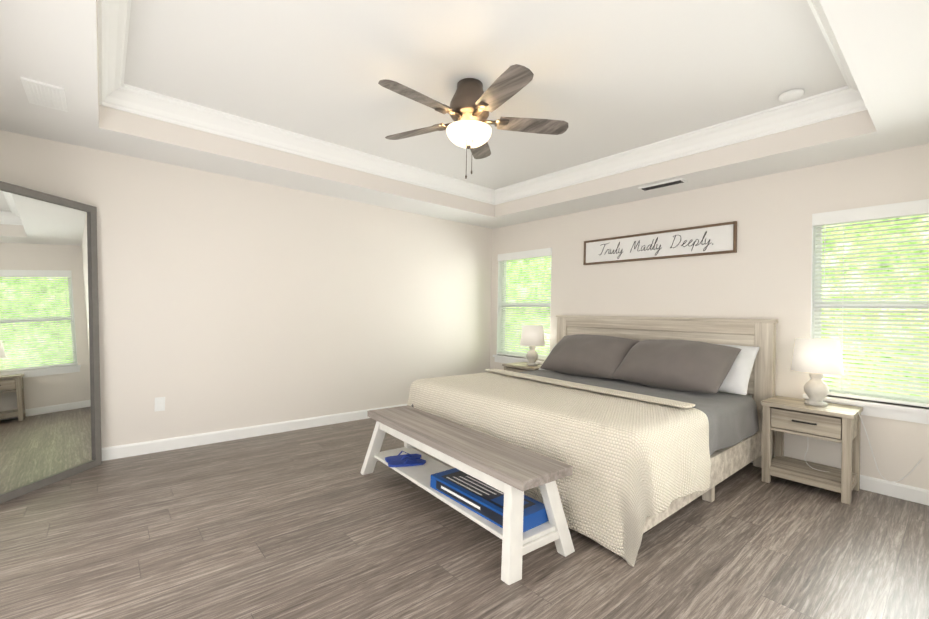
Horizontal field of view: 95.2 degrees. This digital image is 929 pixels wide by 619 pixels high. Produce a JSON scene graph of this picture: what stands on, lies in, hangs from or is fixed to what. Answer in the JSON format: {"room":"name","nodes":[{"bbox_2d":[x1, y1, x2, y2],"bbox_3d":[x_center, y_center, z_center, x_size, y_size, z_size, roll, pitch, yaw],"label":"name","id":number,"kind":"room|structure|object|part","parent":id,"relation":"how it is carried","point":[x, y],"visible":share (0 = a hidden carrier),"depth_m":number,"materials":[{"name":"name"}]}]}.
{"room":"bedroom","nodes":[
{"label":"bedroom","id":0,"kind":"room"},
{"bbox_2d":[0,130,492,447],"bbox_3d":[-1.525,-0.247,4.558,5.180,2.950,0.140,2,-1,-40],"label":"wall","id":1,"kind":"structure","parent":0,"point":[227,302],"depth_m":4.04,"materials":[{"name":"white paint"}]},
{"bbox_2d":[154,397,164,411],"bbox_3d":[-2.571,0.799,3.578,0.072,0.116,0.009,2,-1,-40],"label":"electrical outlet plate","id":2,"kind":"object","parent":1,"relation":"attached to","point":[159,403],"visible":1,"depth_m":3.58,"materials":[{"name":"white plastic"}]},
{"bbox_2d":[102,404,406,460],"bbox_3d":[-1.504,1.179,4.487,4.900,0.100,0.016,2,-1,-40],"label":"baseboard","id":3,"kind":"structure","parent":1,"relation":"attached to","point":[128,450],"depth_m":3.89,"materials":[{"name":"white wood"}]},
{"bbox_2d":[751,455,928,505],"bbox_3d":[1.876,1.247,4.286,0.016,0.100,4.650,2,-1,-40],"label":"baseboard","id":4,"kind":"structure","parent":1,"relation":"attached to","point":[899,490],"depth_m":2.95,"materials":[{"name":"white wood"}]},
{"bbox_2d":[0,418,928,618],"bbox_3d":[0.014,1.306,2.705,5.180,0.120,4.980,2,-1,-40],"label":"floor","id":5,"kind":"structure","parent":0,"point":[311,523],"depth_m":2.17,"materials":[{"name":"brown wood"}]},
{"bbox_2d":[0,181,101,503],"bbox_3d":[-2.859,0.196,2.874,0.032,1.985,0.800,-2,-1,3],"label":"floor mirror","id":6,"kind":"object","parent":5,"relation":"on","point":[50,415],"visible":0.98,"depth_m":2.90,"materials":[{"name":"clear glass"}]},
{"bbox_2d":[360,405,574,584],"bbox_3d":[-0.102,1.014,2.695,0.471,0.460,1.660,2,-1,-37],"label":"bench","id":7,"kind":"object","parent":5,"relation":"on","point":[487,481],"visible":1,"depth_m":2.30,"materials":[{"name":"white wood"}]},
{"bbox_2d":[502,325,544,371],"bbox_3d":[0.796,0.739,5.207,0.415,1.085,0.524,2,-1,-40],"label":"nightstand","id":8,"kind":"object","parent":5,"relation":"on","point":[532,336],"visible":0.38,"depth_m":5.10,"materials":[{"name":"brown wood"}]},
{"bbox_2d":[520,325,544,365],"bbox_3d":[0.831,0.440,5.188,0.304,0.485,0.304,2,-1,-40],"label":"lamp","id":9,"kind":"object","parent":8,"relation":"on","point":[532,336],"depth_m":5.10,"materials":[{"name":"white"}]},
{"bbox_2d":[407,315,777,566],"bbox_3d":[1.006,0.664,3.584,2.260,1.225,2.190,2,-1,-40],"label":"bed","id":10,"kind":"object","parent":5,"relation":"on","point":[641,425],"visible":0.92,"depth_m":2.98,"materials":[{"name":"beige fabric"}]},
{"bbox_2d":[407,372,710,566],"bbox_3d":[0.548,0.938,3.196,1.078,0.654,2.194,2,-1,-40],"label":"blanket","id":11,"kind":"object","parent":10,"relation":"on","point":[636,462],"depth_m":2.42,"materials":[{"name":"beige fabric"}]},
{"bbox_2d":[411,369,758,455],"bbox_3d":[0.898,0.856,3.498,1.947,0.415,2.148,2,-1,-40],"label":"duvet","id":12,"kind":"object","parent":10,"relation":"on","point":[507,408],"depth_m":2.82,"materials":[{"name":"grey fabric"}]},
{"bbox_2d":[540,334,638,378],"bbox_3d":[1.265,0.464,4.316,0.927,0.312,0.605,1,35,47],"label":"pillow","id":13,"kind":"object","parent":10,"relation":"on","point":[581,356],"depth_m":4.15,"materials":[{"name":"grey fabric"}]},
{"bbox_2d":[611,339,740,392],"bbox_3d":[1.802,0.470,3.670,0.605,0.334,0.948,-39,23,-31],"label":"pillow","id":14,"kind":"object","parent":10,"relation":"on","point":[667,365],"depth_m":3.49,"materials":[{"name":"grey fabric"}]},
{"bbox_2d":[718,344,758,394],"bbox_3d":[2.074,0.487,3.692,0.806,0.504,0.196,1,-39,52],"label":"pillow","id":15,"kind":"object","parent":10,"relation":"on","point":[736,381],"depth_m":3.42,"materials":[{"name":"white fabric"}]},
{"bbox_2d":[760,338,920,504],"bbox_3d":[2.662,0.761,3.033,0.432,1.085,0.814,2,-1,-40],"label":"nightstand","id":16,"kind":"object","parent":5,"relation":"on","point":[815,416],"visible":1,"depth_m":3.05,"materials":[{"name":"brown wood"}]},
{"bbox_2d":[790,338,843,406],"bbox_3d":[2.593,0.460,3.122,0.304,0.485,0.304,2,-1,-40],"label":"lamp","id":17,"kind":"object","parent":16,"relation":"on","point":[817,357],"depth_m":3.06,"materials":[{"name":"white"}]},
{"bbox_3d":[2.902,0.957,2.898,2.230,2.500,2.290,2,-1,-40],"label":"cord","id":18,"kind":"part","parent":16,"relation":"part of","materials":[{"name":"white plastic"}]},
{"bbox_2d":[0,0,928,228],"bbox_3d":[0.071,-1.448,2.726,4.900,0.510,4.700,2,-1,-40],"label":"ceiling","id":19,"kind":"structure","parent":0,"point":[611,77],"depth_m":2.67,"materials":[{"name":"white paint"}]},
{"bbox_2d":[20,77,67,111],"bbox_3d":[-2.431,-1.240,2.461,0.170,0.018,0.360,2,-1,-40],"label":"ceiling vent","id":20,"kind":"object","parent":19,"relation":"in","point":[45,94],"visible":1,"depth_m":2.43,"materials":[{"name":"white plastic"}]},
{"bbox_2d":[378,64,567,178],"bbox_3d":[0.001,-1.169,2.779,1.267,0.651,1.304,2,-1,-40],"label":"ceiling fan","id":21,"kind":"object","parent":19,"relation":"hanging from","point":[471,99],"visible":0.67,"depth_m":2.71,"materials":[{"name":"brown wood"}]},
{"bbox_2d":[446,120,491,147],"bbox_3d":[0.029,-1.139,2.816,0.300,0.105,0.300,2,-1,-40],"label":"lampshade","id":22,"kind":"object","parent":21,"relation":"attached to","point":[459,133],"visible":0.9,"depth_m":2.73,"materials":[{"name":"white glass"}]},
{"bbox_2d":[98,0,866,204],"bbox_3d":[0.073,-1.420,2.807,3.790,0.145,3.480,2,-1,-40],"label":"crown molding","id":23,"kind":"structure","parent":19,"relation":"attached to","point":[116,92],"depth_m":3.32,"materials":[{"name":"white"}]},
{"bbox_2d":[638,178,686,190],"bbox_3d":[1.809,-1.141,3.884,0.110,0.018,0.400,2,-1,-40],"label":"ceiling vent","id":24,"kind":"object","parent":19,"relation":"in","point":[663,184],"visible":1,"depth_m":3.85,"materials":[{"name":"white plastic"}]},
{"bbox_2d":[778,89,804,101],"bbox_3d":[2.186,-1.431,2.835,0.140,0.036,0.140,2,-1,-40],"label":"smoke detector","id":25,"kind":"object","parent":19,"relation":"attached to","point":[791,95],"visible":1,"depth_m":2.81,"materials":[{"name":"white plastic"}]},
{"bbox_2d":[490,143,928,489],"bbox_3d":[1.962,-0.176,4.352,0.140,2.950,4.700,2,-1,-40],"label":"wall","id":26,"kind":"structure","parent":0,"point":[764,272],"depth_m":3.65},
{"bbox_2d":[493,248,551,363],"bbox_3d":[0.802,-0.015,5.664,0.165,1.520,1.010,2,-1,-40],"label":"window","id":27,"kind":"structure","parent":26,"relation":"in","point":[502,320],"depth_m":5.71,"materials":[{"name":"white plastic"}]},
{"bbox_2d":[583,221,736,264],"bbox_3d":[1.891,-0.645,4.320,0.027,0.275,1.550,2,-1,-40],"label":"sign board","id":28,"kind":"object","parent":26,"relation":"attached to","point":[718,238],"visible":1,"depth_m":4.20,"materials":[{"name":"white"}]},
{"bbox_2d":[803,199,928,423],"bbox_3d":[3.067,0.011,3.009,0.165,1.520,1.010,2,-1,-40],"label":"window","id":29,"kind":"structure","parent":26,"relation":"in","point":[887,410],"depth_m":3.08,"materials":[{"name":"white plastic"}]},
{"label":"outside","id":30,"kind":"structure","parent":0,"visible":0},
{"bbox_2d":[505,215,928,396],"bbox_3d":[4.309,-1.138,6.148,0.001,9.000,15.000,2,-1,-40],"label":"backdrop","id":31,"kind":"structure","parent":30,"point":[890,240],"depth_m":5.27,"materials":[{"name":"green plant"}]}
]}

